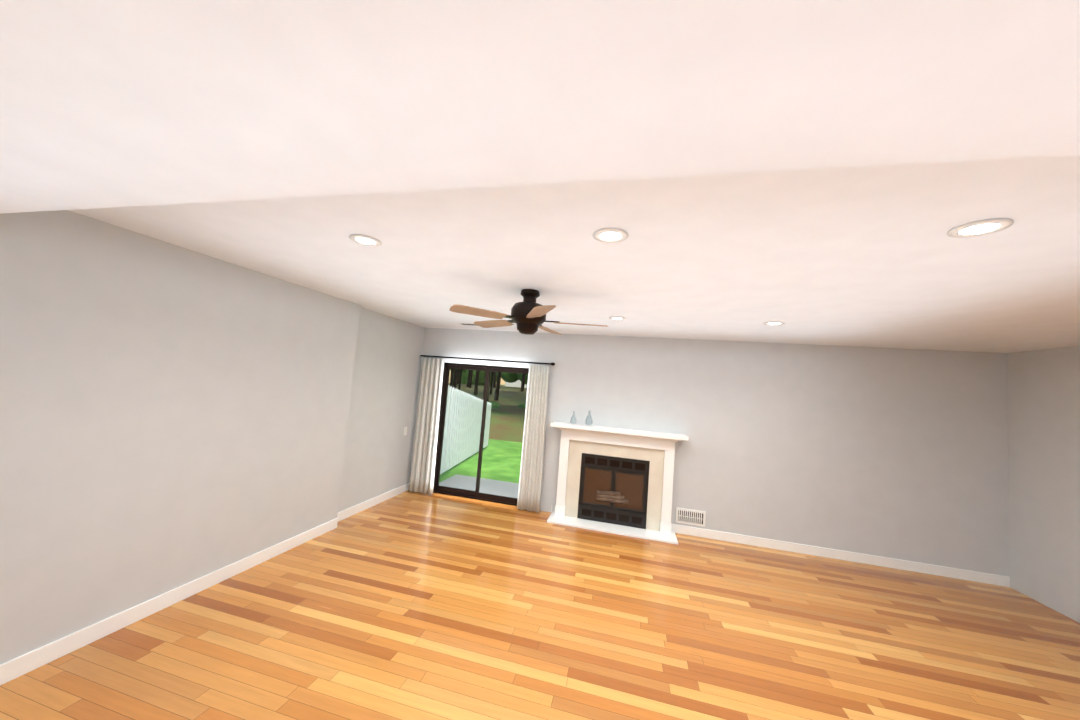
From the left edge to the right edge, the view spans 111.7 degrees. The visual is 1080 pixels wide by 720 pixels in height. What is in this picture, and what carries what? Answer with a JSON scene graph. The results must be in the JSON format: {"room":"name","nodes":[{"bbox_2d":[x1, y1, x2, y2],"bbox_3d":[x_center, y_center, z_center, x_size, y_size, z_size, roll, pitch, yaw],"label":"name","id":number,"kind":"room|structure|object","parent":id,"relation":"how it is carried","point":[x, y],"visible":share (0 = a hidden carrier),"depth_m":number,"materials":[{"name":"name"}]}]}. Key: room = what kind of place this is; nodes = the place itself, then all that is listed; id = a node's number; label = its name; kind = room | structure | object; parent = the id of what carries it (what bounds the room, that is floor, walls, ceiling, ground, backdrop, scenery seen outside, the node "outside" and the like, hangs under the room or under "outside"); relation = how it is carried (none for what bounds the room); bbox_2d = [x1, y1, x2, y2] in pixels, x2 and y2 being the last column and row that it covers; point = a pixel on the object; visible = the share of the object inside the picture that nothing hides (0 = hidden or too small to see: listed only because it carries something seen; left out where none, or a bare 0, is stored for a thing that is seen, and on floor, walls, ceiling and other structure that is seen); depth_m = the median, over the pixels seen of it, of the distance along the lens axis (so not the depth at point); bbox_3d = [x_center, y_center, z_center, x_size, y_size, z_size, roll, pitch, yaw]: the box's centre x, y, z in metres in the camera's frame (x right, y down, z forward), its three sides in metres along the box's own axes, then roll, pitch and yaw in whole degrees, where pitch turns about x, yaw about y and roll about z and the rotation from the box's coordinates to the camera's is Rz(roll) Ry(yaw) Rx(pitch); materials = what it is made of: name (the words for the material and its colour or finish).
{"room":"living room","nodes":[
{"label":"living room","id":0,"kind":"room"},
{"bbox_2d":[0,210,424,663],"bbox_3d":[-2.409,0.376,3.297,0.450,2.620,4.630,4,-4,14],"label":"wall","id":1,"kind":"structure","parent":0,"point":[172,416],"depth_m":2.33,"materials":[{"name":"grey paint"}]},
{"bbox_2d":[0,515,339,684],"bbox_3d":[-2.469,1.576,2.375,0.013,0.100,3.008,4,-4,14],"label":"baseboard","id":2,"kind":"structure","parent":1,"relation":"attached to","point":[17,667],"depth_m":2.27,"materials":[{"name":"white wood"}]},
{"bbox_2d":[337,483,407,520],"bbox_3d":[-2.050,1.756,4.568,0.013,0.100,1.468,4,-4,14],"label":"baseboard","id":3,"kind":"structure","parent":1,"relation":"attached to","point":[346,513],"depth_m":4.48,"materials":[{"name":"white wood"}]},
{"bbox_2d":[0,490,1079,719],"bbox_3d":[0.801,1.912,2.371,7.300,0.060,4.690,4,-4,14],"label":"floor","id":4,"kind":"structure","parent":0,"point":[408,605],"depth_m":2.44,"materials":[{"name":"brown wood"}]},
{"bbox_2d":[547,421,687,544],"bbox_3d":[0.896,1.437,4.464,1.640,1.180,0.360,4,-4,14],"label":"fireplace","id":5,"kind":"object","parent":4,"relation":"on","point":[614,480],"visible":1,"depth_m":4.50,"materials":[{"name":"white"}]},
{"bbox_2d":[585,410,592,425],"bbox_3d":[0.625,0.738,4.654,0.095,0.195,0.095,4,-4,14],"label":"vase","id":6,"kind":"object","parent":5,"relation":"on","point":[590,420],"visible":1,"depth_m":4.64,"materials":[{"name":"clear glass"}]},
{"bbox_2d":[0,0,1079,352],"bbox_3d":[0.988,-0.541,2.513,7.300,0.572,4.737,4,-4,14],"label":"ceiling","id":7,"kind":"structure","parent":0,"point":[822,172],"depth_m":0.82,"materials":[{"name":"white paint"}]},
{"bbox_2d":[349,234,381,246],"bbox_3d":[-0.947,-0.648,1.990,0.160,0.006,0.160,4,-4,14],"label":"recessed light","id":8,"kind":"object","parent":7,"relation":"in","point":[364,240],"visible":1,"depth_m":1.98,"materials":[{"name":"white"}]},
{"bbox_2d":[459,323,477,325],"bbox_3d":[-0.882,-0.460,4.723,0.320,0.009,0.140,4,-4,14],"label":"ceiling vent","id":9,"kind":"object","parent":7,"relation":"in","point":[473,324],"visible":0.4,"depth_m":4.70,"materials":[{"name":"white plastic"}]},
{"bbox_2d":[449,289,607,334],"bbox_3d":[-0.059,-0.358,2.816,1.150,0.335,1.154,4,-4,14],"label":"ceiling fan","id":10,"kind":"object","parent":7,"relation":"hanging from","point":[527,316],"visible":1,"depth_m":2.71,"materials":[{"name":"brown wood"}]},
{"bbox_2d":[593,228,627,242],"bbox_3d":[0.324,-0.569,1.681,0.160,0.006,0.160,4,-4,14],"label":"recessed light","id":11,"kind":"object","parent":7,"relation":"in","point":[610,235],"visible":1,"depth_m":1.68,"materials":[{"name":"white"}]},
{"bbox_2d":[609,316,625,319],"bbox_3d":[0.756,-0.408,3.586,0.160,0.006,0.160,4,-4,14],"label":"recessed light","id":12,"kind":"object","parent":7,"relation":"in","point":[617,318],"visible":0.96,"depth_m":3.58,"materials":[{"name":"white"}]},
{"bbox_2d":[764,321,784,324],"bbox_3d":[2.085,-0.326,3.263,0.160,0.006,0.160,4,-4,14],"label":"recessed light","id":13,"kind":"object","parent":7,"relation":"in","point":[773,323],"visible":1,"depth_m":3.26,"materials":[{"name":"white"}]},
{"bbox_2d":[947,218,1013,237],"bbox_3d":[1.633,-0.488,1.363,0.160,0.006,0.160,4,-4,14],"label":"recessed light","id":14,"kind":"object","parent":7,"relation":"in","point":[980,228],"visible":1,"depth_m":1.36,"materials":[{"name":"white"}]},
{"bbox_2d":[415,328,1008,576],"bbox_3d":[1.589,0.908,4.611,6.950,2.360,0.150,4,-4,14],"label":"wall","id":15,"kind":"structure","parent":0,"point":[898,453],"depth_m":4.18,"materials":[{"name":"grey paint"}]},
{"bbox_2d":[433,363,528,505],"bbox_3d":[-0.809,1.007,5.163,1.344,1.862,0.070,4,-4,14],"label":"sliding glass door","id":16,"kind":"structure","parent":15,"relation":"in","point":[476,494],"depth_m":5.18,"materials":[{"name":"brown metal"}]},
{"bbox_2d":[420,355,554,365],"bbox_3d":[-0.759,0.001,5.114,1.990,0.050,0.105,4,-4,14],"label":"curtain rod","id":17,"kind":"object","parent":15,"relation":"attached to","point":[532,363],"visible":1,"depth_m":5.06,"materials":[{"name":"brown metal"}]},
{"bbox_2d":[409,358,443,494],"bbox_3d":[-1.605,0.918,5.204,0.388,1.890,0.078,4,-4,14],"label":"curtain","id":18,"kind":"object","parent":17,"relation":"hanging from","point":[422,473],"visible":1,"depth_m":5.19,"materials":[{"name":"fabric"}]},
{"bbox_2d":[517,365,549,512],"bbox_3d":[-0.080,1.013,4.834,0.318,1.890,0.086,4,-4,14],"label":"curtain","id":19,"kind":"object","parent":17,"relation":"hanging from","point":[530,483],"visible":1,"depth_m":4.81,"materials":[{"name":"fabric"}]},
{"bbox_2d":[676,507,705,526],"bbox_3d":[1.805,1.882,4.391,0.330,0.175,0.015,4,-4,14],"label":"air vent","id":20,"kind":"object","parent":15,"relation":"in","point":[690,517],"visible":1,"depth_m":4.38,"materials":[{"name":"white plastic"}]},
{"bbox_2d":[671,524,1009,586],"bbox_3d":[3.139,2.128,4.053,3.229,0.100,0.013,4,-4,14],"label":"baseboard","id":21,"kind":"structure","parent":15,"relation":"attached to","point":[981,577],"depth_m":3.99,"materials":[{"name":"white wood"}]},
{"bbox_2d":[1007,346,1079,622],"bbox_3d":[3.724,0.561,-1.112,0.150,2.620,10.020,4,-4,14],"label":"wall","id":22,"kind":"structure","parent":0,"point":[1043,391],"depth_m":3.42,"materials":[{"name":"grey paint"}]},
{"label":"outside","id":23,"kind":"structure","parent":0,"visible":0},
{"bbox_2d":[439,383,526,482],"bbox_3d":[5.987,3.720,30.519,36.000,1.500,52.580,4,-4,14],"label":"ground","id":24,"kind":"structure","parent":23,"point":[504,446],"depth_m":10.65,"materials":[{"name":"green plant"}]},
{"bbox_2d":[440,385,491,474],"bbox_3d":[-1.517,1.270,7.949,0.505,1.800,3.508,4,-4,14],"label":"fence","id":25,"kind":"object","parent":24,"relation":"on","point":[471,442],"depth_m":7.38,"materials":[{"name":"grey"}]},
{"bbox_2d":[439,474,518,497],"bbox_3d":[-0.320,2.094,5.650,2.700,0.040,1.180,4,-4,14],"label":"patio","id":26,"kind":"structure","parent":24,"relation":"on","point":[497,486],"depth_m":5.97,"materials":[{"name":"grey concrete"}]},
{"bbox_2d":[450,369,527,407],"bbox_3d":[0.282,-5.451,24.613,28.683,18.050,27.408,4,-4,14],"label":"trees","id":27,"kind":"object","parent":24,"relation":"on","point":[454,378],"depth_m":24.61,"materials":[{"name":"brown plant"}]},
{"bbox_2d":[461,369,527,384],"bbox_3d":[4.406,0.711,40.407,52.475,7.393,7.158,4,-4,14],"label":"tree","id":28,"kind":"object","parent":24,"relation":"on","point":[507,377],"depth_m":41.65,"materials":[{"name":"green plant"}]},
{"bbox_2d":[505,380,526,387],"bbox_3d":[1.984,-0.123,49.118,11.800,8.600,7.600,4,-4,14],"label":"neighbor house","id":29,"kind":"structure","parent":24,"relation":"on","point":[517,383],"depth_m":46.43,"materials":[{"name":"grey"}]}
]}

